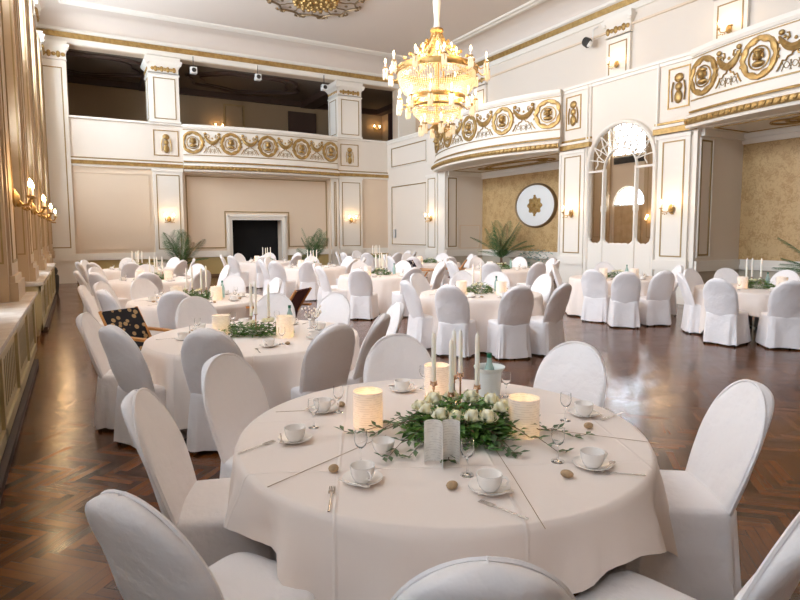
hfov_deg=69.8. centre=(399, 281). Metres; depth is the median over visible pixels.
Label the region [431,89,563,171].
balcony
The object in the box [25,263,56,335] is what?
radiator cover
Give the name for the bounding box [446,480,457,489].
pebble
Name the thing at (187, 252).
potted palm
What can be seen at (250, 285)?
taper candle
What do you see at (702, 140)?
trim
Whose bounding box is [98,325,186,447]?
banquet chair
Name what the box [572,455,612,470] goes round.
saucer
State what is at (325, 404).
coffee cup
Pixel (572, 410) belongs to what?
saucer
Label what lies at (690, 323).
banquet chair
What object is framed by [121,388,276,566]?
banquet chair
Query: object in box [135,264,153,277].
banquet chair
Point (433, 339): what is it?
taper candle
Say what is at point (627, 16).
trim
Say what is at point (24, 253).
trim
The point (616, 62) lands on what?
wall sconce
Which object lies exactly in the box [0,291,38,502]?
radiator cover
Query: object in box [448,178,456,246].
trim
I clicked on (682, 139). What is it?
trim
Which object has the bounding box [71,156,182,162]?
trim
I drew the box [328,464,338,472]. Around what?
pebble
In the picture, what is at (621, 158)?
mirror glass
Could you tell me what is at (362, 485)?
spoon
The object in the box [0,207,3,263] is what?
trim
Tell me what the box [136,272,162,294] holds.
banquet chair
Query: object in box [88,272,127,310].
banquet chair
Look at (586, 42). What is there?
spotlight
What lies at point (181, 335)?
coffee cup
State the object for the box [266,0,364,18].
rosette
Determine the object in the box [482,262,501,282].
banquet chair
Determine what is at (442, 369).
paper lantern
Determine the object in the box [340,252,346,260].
banquet chair
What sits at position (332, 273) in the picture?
tablecloth
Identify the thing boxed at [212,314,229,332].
paper lantern
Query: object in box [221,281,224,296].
water bottle
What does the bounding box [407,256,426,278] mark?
banquet chair
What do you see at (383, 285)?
tablecloth
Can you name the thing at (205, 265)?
taper candle
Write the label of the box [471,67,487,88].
trim
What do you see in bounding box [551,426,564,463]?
wine glass
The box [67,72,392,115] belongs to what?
trim
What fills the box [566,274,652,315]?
tablecloth
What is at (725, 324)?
banquet chair
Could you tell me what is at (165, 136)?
trim
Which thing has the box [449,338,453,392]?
taper candle
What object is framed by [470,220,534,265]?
potted palm
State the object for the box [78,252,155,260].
trim
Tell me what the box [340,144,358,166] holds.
trim
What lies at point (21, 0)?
trim
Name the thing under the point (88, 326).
banquet chair
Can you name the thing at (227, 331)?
wine glass
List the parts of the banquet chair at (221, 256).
backrest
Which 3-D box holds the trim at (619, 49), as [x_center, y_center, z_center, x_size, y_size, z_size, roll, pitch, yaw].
[6.472,-5.912,17.032,0.100,3.880,0.850,-3,6,-29]
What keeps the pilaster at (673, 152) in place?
attached to the wall at (680, 30)
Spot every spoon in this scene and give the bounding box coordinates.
[339,479,369,487]
[478,490,513,495]
[601,460,615,471]
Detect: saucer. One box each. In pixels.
[260,343,277,347]
[278,431,311,443]
[316,405,336,413]
[342,470,382,486]
[389,385,414,391]
[468,477,510,495]
[568,407,599,417]
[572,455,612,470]
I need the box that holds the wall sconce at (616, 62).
[607,55,617,69]
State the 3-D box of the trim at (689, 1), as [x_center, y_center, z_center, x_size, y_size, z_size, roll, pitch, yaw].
[8.289,-7.200,13.719,0.060,0.060,28.700,-3,6,-29]
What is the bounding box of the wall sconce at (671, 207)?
[659,200,674,214]
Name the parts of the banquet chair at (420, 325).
backrest, seat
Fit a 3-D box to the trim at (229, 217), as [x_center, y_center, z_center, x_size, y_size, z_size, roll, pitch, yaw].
[-5.716,-1.477,23.098,2.440,2.420,0.120,-3,6,-29]
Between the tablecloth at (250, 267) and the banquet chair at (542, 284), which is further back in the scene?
the tablecloth at (250, 267)
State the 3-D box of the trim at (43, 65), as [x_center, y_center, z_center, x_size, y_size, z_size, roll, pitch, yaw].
[-11.536,-4.107,19.133,0.730,6.000,0.015,-3,6,-29]
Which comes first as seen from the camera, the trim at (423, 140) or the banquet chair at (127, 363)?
the banquet chair at (127, 363)
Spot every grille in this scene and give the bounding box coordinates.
[3,337,17,416]
[18,319,27,378]
[28,307,33,352]
[41,286,44,318]
[45,281,47,307]
[48,276,50,299]
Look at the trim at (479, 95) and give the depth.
22.60 m
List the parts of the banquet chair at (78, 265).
backrest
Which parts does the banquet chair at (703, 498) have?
seat, backrest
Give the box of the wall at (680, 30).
[387,0,799,268]
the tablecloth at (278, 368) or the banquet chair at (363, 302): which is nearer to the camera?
the tablecloth at (278, 368)
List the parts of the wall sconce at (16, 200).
arm, arm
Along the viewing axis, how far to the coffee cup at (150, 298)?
7.95 m
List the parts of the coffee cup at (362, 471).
handle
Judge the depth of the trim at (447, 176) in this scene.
21.73 m
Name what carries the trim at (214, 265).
attached to the wall at (112, 209)
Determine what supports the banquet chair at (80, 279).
on the floor
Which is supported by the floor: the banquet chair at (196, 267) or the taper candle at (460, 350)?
the banquet chair at (196, 267)
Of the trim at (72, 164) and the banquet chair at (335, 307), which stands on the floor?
the banquet chair at (335, 307)
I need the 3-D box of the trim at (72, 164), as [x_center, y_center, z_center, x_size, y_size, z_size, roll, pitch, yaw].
[-10.017,-4.121,20.076,4.600,0.250,0.150,-3,6,-29]
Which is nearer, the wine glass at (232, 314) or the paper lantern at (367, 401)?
the paper lantern at (367, 401)
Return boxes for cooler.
[474,363,504,397]
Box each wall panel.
[482,169,558,251]
[738,137,799,261]
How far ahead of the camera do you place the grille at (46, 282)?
11.68 m
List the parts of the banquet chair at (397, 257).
backrest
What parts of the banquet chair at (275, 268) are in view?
backrest, seat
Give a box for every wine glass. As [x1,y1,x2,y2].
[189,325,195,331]
[194,318,200,328]
[225,329,231,336]
[230,312,235,321]
[278,327,284,344]
[307,313,312,328]
[308,398,318,428]
[311,320,317,330]
[333,385,343,413]
[354,429,367,459]
[419,365,423,389]
[460,438,474,477]
[501,371,510,397]
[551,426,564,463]
[560,392,571,421]
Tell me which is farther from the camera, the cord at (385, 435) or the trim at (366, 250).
the trim at (366, 250)
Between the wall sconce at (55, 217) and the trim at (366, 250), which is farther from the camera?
the trim at (366, 250)
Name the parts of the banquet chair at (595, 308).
backrest, seat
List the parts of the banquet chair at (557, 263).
seat, backrest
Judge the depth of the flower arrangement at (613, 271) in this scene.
11.60 m
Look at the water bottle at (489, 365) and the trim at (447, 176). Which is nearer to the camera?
the water bottle at (489, 365)
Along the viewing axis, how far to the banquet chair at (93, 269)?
11.97 m
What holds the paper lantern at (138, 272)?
on the tablecloth at (121, 289)
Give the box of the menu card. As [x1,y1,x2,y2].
[424,419,459,466]
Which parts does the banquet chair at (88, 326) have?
backrest, seat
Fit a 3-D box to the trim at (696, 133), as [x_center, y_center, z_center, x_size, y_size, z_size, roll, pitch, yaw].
[6.623,-1.410,12.965,0.040,3.910,0.090,-3,6,-29]
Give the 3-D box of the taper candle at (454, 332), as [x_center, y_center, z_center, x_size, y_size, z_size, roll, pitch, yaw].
[0.283,0.374,3.004,0.023,0.258,0.023,-3,6,-29]
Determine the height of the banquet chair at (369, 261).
1.009 m
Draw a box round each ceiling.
[37,0,610,77]
[66,49,392,109]
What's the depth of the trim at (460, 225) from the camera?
22.25 m
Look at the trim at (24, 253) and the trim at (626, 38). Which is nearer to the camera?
the trim at (24, 253)
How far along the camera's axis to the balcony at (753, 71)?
11.29 m
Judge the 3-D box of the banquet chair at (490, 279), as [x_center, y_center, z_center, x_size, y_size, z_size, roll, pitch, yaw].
[1.584,0.352,9.737,0.546,1.009,0.733,2,5,21]
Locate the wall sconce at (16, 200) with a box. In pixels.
[12,178,36,210]
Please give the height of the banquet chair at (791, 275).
1.009 m
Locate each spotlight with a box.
[189,61,196,74]
[254,65,261,80]
[321,84,327,90]
[582,27,597,47]
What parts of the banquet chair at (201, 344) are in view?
seat, backrest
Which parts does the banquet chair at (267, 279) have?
backrest, seat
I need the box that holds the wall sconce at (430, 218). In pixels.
[424,213,431,221]
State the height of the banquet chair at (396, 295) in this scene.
1.009 m
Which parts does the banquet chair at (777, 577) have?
seat, backrest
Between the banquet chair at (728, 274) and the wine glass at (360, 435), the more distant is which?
the banquet chair at (728, 274)
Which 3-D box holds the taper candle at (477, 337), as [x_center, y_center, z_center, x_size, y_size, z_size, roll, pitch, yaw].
[0.388,0.392,2.881,0.026,0.284,0.026,-3,6,-29]
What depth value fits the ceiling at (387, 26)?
20.07 m
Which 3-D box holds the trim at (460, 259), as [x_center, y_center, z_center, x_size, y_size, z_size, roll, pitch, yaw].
[3.928,-0.447,19.678,1.750,0.660,5.850,-3,6,-29]
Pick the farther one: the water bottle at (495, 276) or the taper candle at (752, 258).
the taper candle at (752, 258)
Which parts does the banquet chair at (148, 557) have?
backrest, seat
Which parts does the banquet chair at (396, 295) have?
seat, backrest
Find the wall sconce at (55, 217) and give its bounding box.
[47,209,56,222]
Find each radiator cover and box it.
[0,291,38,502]
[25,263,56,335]
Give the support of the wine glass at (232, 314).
on the tablecloth at (278, 368)
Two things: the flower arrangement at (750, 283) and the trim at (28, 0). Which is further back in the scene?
the trim at (28, 0)
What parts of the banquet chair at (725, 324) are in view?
backrest, seat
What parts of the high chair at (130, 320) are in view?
post, armrest, post, armrest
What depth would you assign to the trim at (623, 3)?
20.52 m
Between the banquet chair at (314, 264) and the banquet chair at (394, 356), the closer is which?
the banquet chair at (394, 356)
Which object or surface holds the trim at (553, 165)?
attached to the wall at (680, 30)
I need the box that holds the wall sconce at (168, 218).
[164,214,174,222]
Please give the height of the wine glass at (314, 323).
0.144 m
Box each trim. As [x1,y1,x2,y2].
[0,0,17,262]
[0,4,25,302]
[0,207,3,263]
[2,0,38,280]
[9,0,25,254]
[16,0,33,253]
[19,0,46,269]
[21,0,36,249]
[27,0,42,248]
[29,0,51,262]
[30,24,43,246]
[32,0,40,25]
[35,7,38,21]
[35,29,48,245]
[36,0,638,87]
[36,30,45,57]
[36,33,54,262]
[38,59,48,239]
[41,61,52,243]
[42,39,68,61]
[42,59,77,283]
[43,65,71,247]
[44,49,64,56]
[48,156,182,168]
[58,0,546,59]
[66,51,299,94]
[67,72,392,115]
[68,115,386,142]
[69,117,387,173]
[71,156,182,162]
[71,159,182,167]
[73,171,151,249]
[76,259,186,270]
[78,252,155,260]
[151,168,184,266]
[153,129,178,156]
[156,174,181,248]
[185,175,326,248]
[188,257,227,273]
[189,251,227,257]
[223,103,244,126]
[226,214,287,264]
[288,249,328,254]
[288,254,328,264]
[330,178,339,265]
[334,182,336,245]
[338,170,387,173]
[339,171,388,179]
[339,177,363,260]
[339,248,388,252]
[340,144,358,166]
[340,173,388,177]
[342,182,360,245]
[387,130,429,144]
[391,138,426,168]
[391,140,425,167]
[391,181,425,246]
[392,182,425,244]
[398,88,415,137]
[425,173,437,260]
[426,0,696,100]
[438,172,445,253]
[446,151,559,172]
[446,161,558,258]
[447,176,457,247]
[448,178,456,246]
[448,255,556,267]
[454,153,558,172]
[460,225,479,247]
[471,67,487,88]
[473,84,487,104]
[557,153,561,271]
[558,149,584,283]
[560,136,591,151]
[560,139,591,146]
[562,155,580,252]
[563,51,692,94]
[565,94,581,130]
[583,64,659,272]
[601,8,636,39]
[606,23,629,35]
[606,31,632,75]
[608,38,626,75]
[652,122,683,129]
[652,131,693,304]
[653,119,696,135]
[659,139,684,256]
[667,64,690,109]
[689,131,698,268]
[694,126,799,272]
[696,137,714,257]
[698,140,712,255]
[698,269,799,283]
[699,110,799,133]
[713,0,750,39]
[714,113,799,132]
[716,0,743,38]
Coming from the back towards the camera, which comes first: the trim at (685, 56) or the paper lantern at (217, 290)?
the trim at (685, 56)
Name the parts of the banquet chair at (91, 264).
backrest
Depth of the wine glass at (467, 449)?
2.22 m
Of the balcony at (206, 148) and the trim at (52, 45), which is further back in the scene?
the balcony at (206, 148)
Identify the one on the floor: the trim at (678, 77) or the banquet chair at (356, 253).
the banquet chair at (356, 253)
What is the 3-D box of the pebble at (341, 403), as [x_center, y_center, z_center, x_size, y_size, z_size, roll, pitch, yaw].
[-0.320,0.668,3.125,0.041,0.029,0.052,-3,6,-31]
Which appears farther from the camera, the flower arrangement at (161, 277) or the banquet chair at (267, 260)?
the banquet chair at (267, 260)
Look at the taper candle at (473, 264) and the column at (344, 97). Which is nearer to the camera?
the taper candle at (473, 264)
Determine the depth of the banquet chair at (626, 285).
9.97 m
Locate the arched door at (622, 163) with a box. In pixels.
[584,119,657,275]
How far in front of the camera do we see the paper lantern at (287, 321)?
5.15 m
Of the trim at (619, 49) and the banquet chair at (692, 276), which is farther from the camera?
the trim at (619, 49)
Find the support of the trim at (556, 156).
attached to the wall at (680, 30)
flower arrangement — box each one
[152,272,163,279]
[183,288,223,299]
[219,317,294,337]
[336,372,594,462]
[371,268,390,274]
[423,258,436,262]
[467,282,493,293]
[496,263,510,268]
[607,270,623,277]
[748,278,774,288]
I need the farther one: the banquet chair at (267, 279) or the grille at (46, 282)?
the banquet chair at (267, 279)
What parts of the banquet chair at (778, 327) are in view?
seat, backrest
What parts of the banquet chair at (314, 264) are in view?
backrest, seat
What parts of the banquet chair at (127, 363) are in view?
backrest, seat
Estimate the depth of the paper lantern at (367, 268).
12.54 m
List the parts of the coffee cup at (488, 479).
handle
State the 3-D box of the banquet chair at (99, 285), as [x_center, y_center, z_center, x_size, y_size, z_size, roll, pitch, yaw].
[-4.025,0.502,8.333,0.733,1.009,0.546,0,5,4]
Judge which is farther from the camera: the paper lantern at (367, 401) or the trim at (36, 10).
the trim at (36, 10)
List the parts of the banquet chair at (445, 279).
seat, backrest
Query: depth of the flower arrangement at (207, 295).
8.20 m
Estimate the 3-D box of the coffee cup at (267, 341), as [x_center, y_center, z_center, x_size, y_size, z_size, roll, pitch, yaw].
[-1.095,0.508,4.763,0.109,0.061,0.096,-4,6,-39]
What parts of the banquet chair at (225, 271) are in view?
backrest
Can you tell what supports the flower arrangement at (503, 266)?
on the tablecloth at (514, 276)
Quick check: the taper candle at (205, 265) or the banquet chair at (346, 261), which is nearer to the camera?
the taper candle at (205, 265)
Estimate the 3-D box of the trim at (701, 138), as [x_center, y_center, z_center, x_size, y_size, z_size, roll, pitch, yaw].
[6.929,-1.884,13.030,0.490,2.690,0.030,-3,6,-29]
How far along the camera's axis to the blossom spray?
5.78 m
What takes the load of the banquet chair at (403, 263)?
on the floor
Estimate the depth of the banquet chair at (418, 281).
9.71 m
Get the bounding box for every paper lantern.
[136,270,143,276]
[164,270,172,279]
[170,286,181,290]
[210,286,221,300]
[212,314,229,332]
[276,315,293,337]
[353,387,382,430]
[364,266,370,274]
[424,362,448,395]
[456,281,466,293]
[496,281,506,293]
[508,393,539,438]
[599,268,607,275]
[630,268,638,276]
[737,276,747,288]
[776,276,787,285]
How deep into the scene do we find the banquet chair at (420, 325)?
8.25 m
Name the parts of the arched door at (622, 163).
panel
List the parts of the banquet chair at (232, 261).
backrest, seat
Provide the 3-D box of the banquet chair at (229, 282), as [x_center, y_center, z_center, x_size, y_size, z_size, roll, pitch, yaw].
[-2.789,0.419,9.217,0.544,1.009,0.742,0,5,6]
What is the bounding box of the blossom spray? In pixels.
[301,305,321,325]
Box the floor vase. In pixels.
[54,267,58,294]
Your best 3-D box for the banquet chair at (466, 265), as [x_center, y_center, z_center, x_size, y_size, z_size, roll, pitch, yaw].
[1.955,-0.356,17.912,0.733,1.009,0.546,-2,5,-19]
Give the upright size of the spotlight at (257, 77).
0.560 m
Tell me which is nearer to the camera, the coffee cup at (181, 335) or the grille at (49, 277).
the coffee cup at (181, 335)
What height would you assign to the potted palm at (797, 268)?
1.794 m
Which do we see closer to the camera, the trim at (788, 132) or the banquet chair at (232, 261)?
the trim at (788, 132)
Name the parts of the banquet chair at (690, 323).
backrest, seat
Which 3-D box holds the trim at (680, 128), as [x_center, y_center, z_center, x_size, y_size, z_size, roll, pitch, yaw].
[6.330,-3.570,13.229,0.130,0.270,1.050,-3,6,-29]
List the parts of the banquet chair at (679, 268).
seat, backrest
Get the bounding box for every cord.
[268,435,385,486]
[497,423,654,442]
[497,452,545,528]
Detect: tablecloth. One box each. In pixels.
[102,267,173,279]
[108,276,190,300]
[126,293,262,335]
[141,320,359,429]
[223,379,677,599]
[238,260,289,286]
[284,265,345,289]
[337,272,402,313]
[353,257,385,271]
[419,288,543,351]
[422,261,461,283]
[464,267,529,286]
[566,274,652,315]
[693,283,775,332]
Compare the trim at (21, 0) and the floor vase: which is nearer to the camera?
the trim at (21, 0)
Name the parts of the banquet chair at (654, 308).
seat, backrest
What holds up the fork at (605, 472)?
on the tablecloth at (374, 540)
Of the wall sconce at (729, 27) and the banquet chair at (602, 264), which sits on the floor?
the banquet chair at (602, 264)
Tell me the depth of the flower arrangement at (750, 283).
9.33 m
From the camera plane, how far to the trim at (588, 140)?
15.70 m
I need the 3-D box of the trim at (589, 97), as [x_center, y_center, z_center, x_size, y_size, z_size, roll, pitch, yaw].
[5.587,-2.403,14.692,0.061,5.600,2.220,-3,6,-29]
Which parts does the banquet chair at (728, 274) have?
backrest, seat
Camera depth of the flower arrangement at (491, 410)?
2.64 m
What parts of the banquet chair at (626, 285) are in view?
seat, backrest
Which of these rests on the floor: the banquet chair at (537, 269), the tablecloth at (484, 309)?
the banquet chair at (537, 269)
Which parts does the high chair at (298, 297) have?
post, post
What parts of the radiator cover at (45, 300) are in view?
sill, kick rail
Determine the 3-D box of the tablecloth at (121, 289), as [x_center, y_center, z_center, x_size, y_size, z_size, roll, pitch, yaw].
[-4.984,0.324,11.720,2.027,0.719,1.995,-3,6,-29]
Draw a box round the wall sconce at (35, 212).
[31,195,46,217]
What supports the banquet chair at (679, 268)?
on the floor
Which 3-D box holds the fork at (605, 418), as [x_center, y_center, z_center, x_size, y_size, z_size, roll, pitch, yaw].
[1.086,0.687,2.932,0.192,0.006,0.022,-4,6,-38]
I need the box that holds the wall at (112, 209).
[66,44,427,270]
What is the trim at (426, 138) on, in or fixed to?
attached to the wall at (680, 30)
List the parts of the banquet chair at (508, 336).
seat, backrest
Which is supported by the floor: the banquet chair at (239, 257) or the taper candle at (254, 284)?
the banquet chair at (239, 257)
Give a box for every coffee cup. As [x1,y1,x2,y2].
[148,296,155,300]
[178,332,188,338]
[196,323,205,328]
[238,318,248,323]
[263,338,274,345]
[284,423,305,441]
[307,331,319,337]
[316,322,324,328]
[317,397,335,411]
[350,460,374,482]
[394,378,413,390]
[476,468,509,491]
[574,400,593,415]
[580,447,607,467]
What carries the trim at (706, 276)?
attached to the wall at (680, 30)
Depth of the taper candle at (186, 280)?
8.20 m
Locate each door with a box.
[225,106,242,126]
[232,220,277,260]
[288,111,315,133]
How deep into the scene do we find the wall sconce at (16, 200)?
7.08 m
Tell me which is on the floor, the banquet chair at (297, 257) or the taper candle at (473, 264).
the banquet chair at (297, 257)
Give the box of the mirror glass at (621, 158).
[589,124,652,243]
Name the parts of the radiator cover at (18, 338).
slot panel, sill, kick rail, slot panel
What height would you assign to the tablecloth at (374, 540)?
0.632 m
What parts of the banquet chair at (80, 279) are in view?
backrest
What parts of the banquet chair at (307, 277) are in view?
backrest, seat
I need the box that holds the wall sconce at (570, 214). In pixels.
[561,205,572,217]
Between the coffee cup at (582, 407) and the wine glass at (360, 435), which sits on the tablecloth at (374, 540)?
the wine glass at (360, 435)
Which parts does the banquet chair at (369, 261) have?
backrest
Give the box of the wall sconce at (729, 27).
[717,17,732,35]
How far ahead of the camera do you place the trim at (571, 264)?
16.04 m
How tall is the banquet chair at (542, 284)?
1.009 m
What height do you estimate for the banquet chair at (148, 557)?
1.009 m
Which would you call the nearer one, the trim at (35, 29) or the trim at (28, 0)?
the trim at (28, 0)
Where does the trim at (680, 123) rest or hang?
attached to the wall at (680, 30)
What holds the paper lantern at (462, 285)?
on the tablecloth at (484, 309)
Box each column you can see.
[140,53,181,123]
[325,79,364,138]
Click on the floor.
(664, 380)
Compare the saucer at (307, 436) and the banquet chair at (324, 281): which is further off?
the banquet chair at (324, 281)
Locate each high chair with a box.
[98,306,173,349]
[246,287,311,316]
[406,260,433,277]
[446,259,466,283]
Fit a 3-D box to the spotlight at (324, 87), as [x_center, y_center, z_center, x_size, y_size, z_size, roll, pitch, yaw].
[-3.094,-8.108,23.419,0.283,0.610,0.240,-3,6,-29]
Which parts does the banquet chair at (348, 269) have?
backrest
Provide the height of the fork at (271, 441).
0.006 m
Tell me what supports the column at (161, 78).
on the trim at (70, 116)
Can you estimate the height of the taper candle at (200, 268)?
0.320 m
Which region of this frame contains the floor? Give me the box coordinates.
[0,276,799,599]
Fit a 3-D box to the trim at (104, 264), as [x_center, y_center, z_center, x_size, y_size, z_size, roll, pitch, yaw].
[-10.024,-0.443,20.440,4.600,0.660,0.025,-3,6,-29]
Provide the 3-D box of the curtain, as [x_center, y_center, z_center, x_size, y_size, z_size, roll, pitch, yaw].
[-0.073,-6.710,28.555,0.152,3.550,2.200,-3,6,-29]
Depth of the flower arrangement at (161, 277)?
11.69 m
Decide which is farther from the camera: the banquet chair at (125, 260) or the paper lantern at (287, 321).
the banquet chair at (125, 260)
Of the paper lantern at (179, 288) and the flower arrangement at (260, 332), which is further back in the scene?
the paper lantern at (179, 288)
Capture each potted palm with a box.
[151,230,208,263]
[297,228,328,259]
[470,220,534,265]
[773,238,799,271]
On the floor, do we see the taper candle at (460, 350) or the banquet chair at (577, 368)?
the banquet chair at (577, 368)
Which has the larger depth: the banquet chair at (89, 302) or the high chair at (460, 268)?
the high chair at (460, 268)
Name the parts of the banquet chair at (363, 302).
backrest, seat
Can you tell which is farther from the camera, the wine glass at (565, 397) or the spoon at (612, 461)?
the wine glass at (565, 397)
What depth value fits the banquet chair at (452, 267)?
13.76 m
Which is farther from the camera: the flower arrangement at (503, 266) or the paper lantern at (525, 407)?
the flower arrangement at (503, 266)
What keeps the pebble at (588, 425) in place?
on the tablecloth at (374, 540)
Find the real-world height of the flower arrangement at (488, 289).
0.168 m
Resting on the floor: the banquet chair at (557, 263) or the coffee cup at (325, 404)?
the banquet chair at (557, 263)
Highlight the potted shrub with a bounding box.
[517,249,552,267]
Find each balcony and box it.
[182,124,339,177]
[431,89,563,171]
[684,9,799,128]
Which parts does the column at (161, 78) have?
gold panel frame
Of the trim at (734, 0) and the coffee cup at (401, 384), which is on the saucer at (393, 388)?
the coffee cup at (401, 384)
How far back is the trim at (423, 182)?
24.38 m
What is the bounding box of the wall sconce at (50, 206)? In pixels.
[41,204,53,220]
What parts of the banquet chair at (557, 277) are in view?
backrest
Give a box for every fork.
[238,440,274,453]
[327,486,334,511]
[478,499,528,518]
[594,471,645,475]
[601,412,622,419]
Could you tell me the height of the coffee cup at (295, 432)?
0.061 m
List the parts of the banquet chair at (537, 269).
seat, backrest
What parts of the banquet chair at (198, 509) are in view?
backrest, seat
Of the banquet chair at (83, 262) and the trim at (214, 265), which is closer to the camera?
the banquet chair at (83, 262)
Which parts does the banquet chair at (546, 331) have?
seat, backrest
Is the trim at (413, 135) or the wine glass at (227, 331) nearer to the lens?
the wine glass at (227, 331)
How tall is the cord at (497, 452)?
0.003 m
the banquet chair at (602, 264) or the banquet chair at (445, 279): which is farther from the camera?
the banquet chair at (445, 279)
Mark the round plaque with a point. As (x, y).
(536, 204)
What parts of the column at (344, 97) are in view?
gold panel frame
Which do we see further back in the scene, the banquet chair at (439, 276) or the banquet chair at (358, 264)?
the banquet chair at (358, 264)
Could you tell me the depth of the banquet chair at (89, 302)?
7.74 m
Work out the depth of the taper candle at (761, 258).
9.50 m
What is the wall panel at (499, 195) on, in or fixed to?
attached to the wall at (680, 30)
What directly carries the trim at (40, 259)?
attached to the wall
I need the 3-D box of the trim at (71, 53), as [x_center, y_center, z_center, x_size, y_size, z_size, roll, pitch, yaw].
[-9.194,-8.230,22.919,10.980,0.133,3.229,-3,6,-29]
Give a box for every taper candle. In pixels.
[185,268,187,288]
[191,265,192,287]
[200,268,202,288]
[205,265,206,287]
[249,282,252,315]
[253,280,256,313]
[267,284,269,316]
[431,331,435,381]
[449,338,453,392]
[452,329,455,374]
[458,328,462,372]
[472,264,473,283]
[475,331,479,384]
[480,262,481,281]
[745,258,747,276]
[751,258,753,276]
[760,258,762,276]
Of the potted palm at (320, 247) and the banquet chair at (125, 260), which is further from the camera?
the potted palm at (320, 247)
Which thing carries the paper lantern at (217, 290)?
on the tablecloth at (224, 306)
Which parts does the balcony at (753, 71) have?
white moulding, gold moulding, handrail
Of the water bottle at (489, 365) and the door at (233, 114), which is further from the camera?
the door at (233, 114)
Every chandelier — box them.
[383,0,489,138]
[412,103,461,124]
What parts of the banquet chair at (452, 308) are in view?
backrest, seat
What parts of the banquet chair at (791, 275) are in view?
seat, backrest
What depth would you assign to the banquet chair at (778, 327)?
8.12 m
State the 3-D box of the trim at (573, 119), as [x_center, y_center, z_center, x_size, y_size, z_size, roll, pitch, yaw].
[4.798,-4.671,15.899,0.095,0.920,0.550,-3,6,-29]
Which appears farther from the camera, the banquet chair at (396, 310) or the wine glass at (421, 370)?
the banquet chair at (396, 310)
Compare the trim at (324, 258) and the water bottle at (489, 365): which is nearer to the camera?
the water bottle at (489, 365)
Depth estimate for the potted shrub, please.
18.62 m
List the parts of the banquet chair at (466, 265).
backrest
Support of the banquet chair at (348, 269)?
on the floor
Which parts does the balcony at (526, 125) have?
gold moulding, white moulding, handrail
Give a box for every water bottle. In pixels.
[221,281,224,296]
[287,305,292,314]
[484,352,493,369]
[494,276,497,291]
[765,272,769,285]
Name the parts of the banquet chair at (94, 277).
backrest, seat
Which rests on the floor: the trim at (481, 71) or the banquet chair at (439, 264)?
the banquet chair at (439, 264)
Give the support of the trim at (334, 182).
attached to the wall at (112, 209)
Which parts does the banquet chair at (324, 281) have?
backrest, seat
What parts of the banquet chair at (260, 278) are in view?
seat, backrest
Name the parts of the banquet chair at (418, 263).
backrest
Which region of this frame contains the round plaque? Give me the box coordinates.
[515,183,557,227]
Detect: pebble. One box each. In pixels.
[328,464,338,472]
[337,401,344,406]
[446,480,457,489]
[560,469,573,477]
[584,422,592,428]
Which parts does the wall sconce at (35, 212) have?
arm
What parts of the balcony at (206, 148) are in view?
handrail, white moulding, gold moulding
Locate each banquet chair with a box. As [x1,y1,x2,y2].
[74,271,94,312]
[75,261,90,292]
[76,312,117,430]
[77,285,103,326]
[80,260,88,274]
[85,489,314,599]
[86,262,103,295]
[88,267,107,280]
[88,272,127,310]
[93,281,120,310]
[96,289,120,311]
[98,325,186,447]
[119,257,135,267]
[121,262,139,277]
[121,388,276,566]
[130,278,159,299]
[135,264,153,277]
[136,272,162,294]
[157,290,190,331]
[166,257,179,267]
[173,260,186,275]
[175,296,217,328]
[181,328,243,452]
[187,263,204,275]
[188,269,210,292]
[201,353,269,478]
[209,265,230,291]
[219,275,245,292]
[220,254,230,275]
[227,255,248,286]
[234,253,245,261]
[252,292,295,319]
[256,256,266,288]
[258,259,270,294]
[263,252,275,258]
[263,277,281,295]
[264,257,272,271]
[268,261,296,297]
[289,255,301,265]
[291,323,354,399]
[299,261,318,299]
[304,256,319,262]
[313,263,337,305]
[313,293,350,325]
[315,266,346,299]
[335,251,341,265]
[336,259,357,284]
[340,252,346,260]
[341,256,352,267]
[347,313,390,384]
[348,269,378,319]
[351,261,366,270]
[352,250,361,257]
[360,253,375,271]
[363,333,430,382]
[385,252,401,270]
[386,301,404,334]
[387,256,395,271]
[391,556,575,599]
[392,267,422,315]
[395,260,410,272]
[400,280,432,348]
[401,253,411,260]
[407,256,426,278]
[410,273,430,297]
[430,262,445,287]
[431,265,445,289]
[435,253,447,260]
[435,284,475,357]
[440,256,456,285]
[447,261,458,277]
[449,271,475,287]
[462,254,473,270]
[469,257,484,267]
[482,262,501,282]
[482,271,509,288]
[486,285,533,359]
[512,257,526,267]
[517,262,545,288]
[529,283,571,356]
[531,274,552,312]
[533,341,605,407]
[545,258,555,274]
[549,260,559,298]
[550,264,565,311]
[575,512,799,599]
[581,269,610,322]
[594,262,614,272]
[603,379,773,599]
[607,271,640,328]
[639,270,674,325]
[670,265,683,315]
[676,272,703,333]
[683,268,703,294]
[703,278,750,346]
[714,268,752,326]
[753,270,799,328]
[755,280,799,349]
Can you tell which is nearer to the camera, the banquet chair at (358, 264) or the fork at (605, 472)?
the fork at (605, 472)
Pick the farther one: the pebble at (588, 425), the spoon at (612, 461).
the pebble at (588, 425)
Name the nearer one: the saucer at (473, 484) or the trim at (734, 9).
the saucer at (473, 484)
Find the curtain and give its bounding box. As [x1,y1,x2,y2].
[388,112,392,140]
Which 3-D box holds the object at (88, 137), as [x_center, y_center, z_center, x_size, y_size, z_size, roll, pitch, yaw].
[-6.495,-5.025,22.204,13.500,1.550,0.250,-3,6,-29]

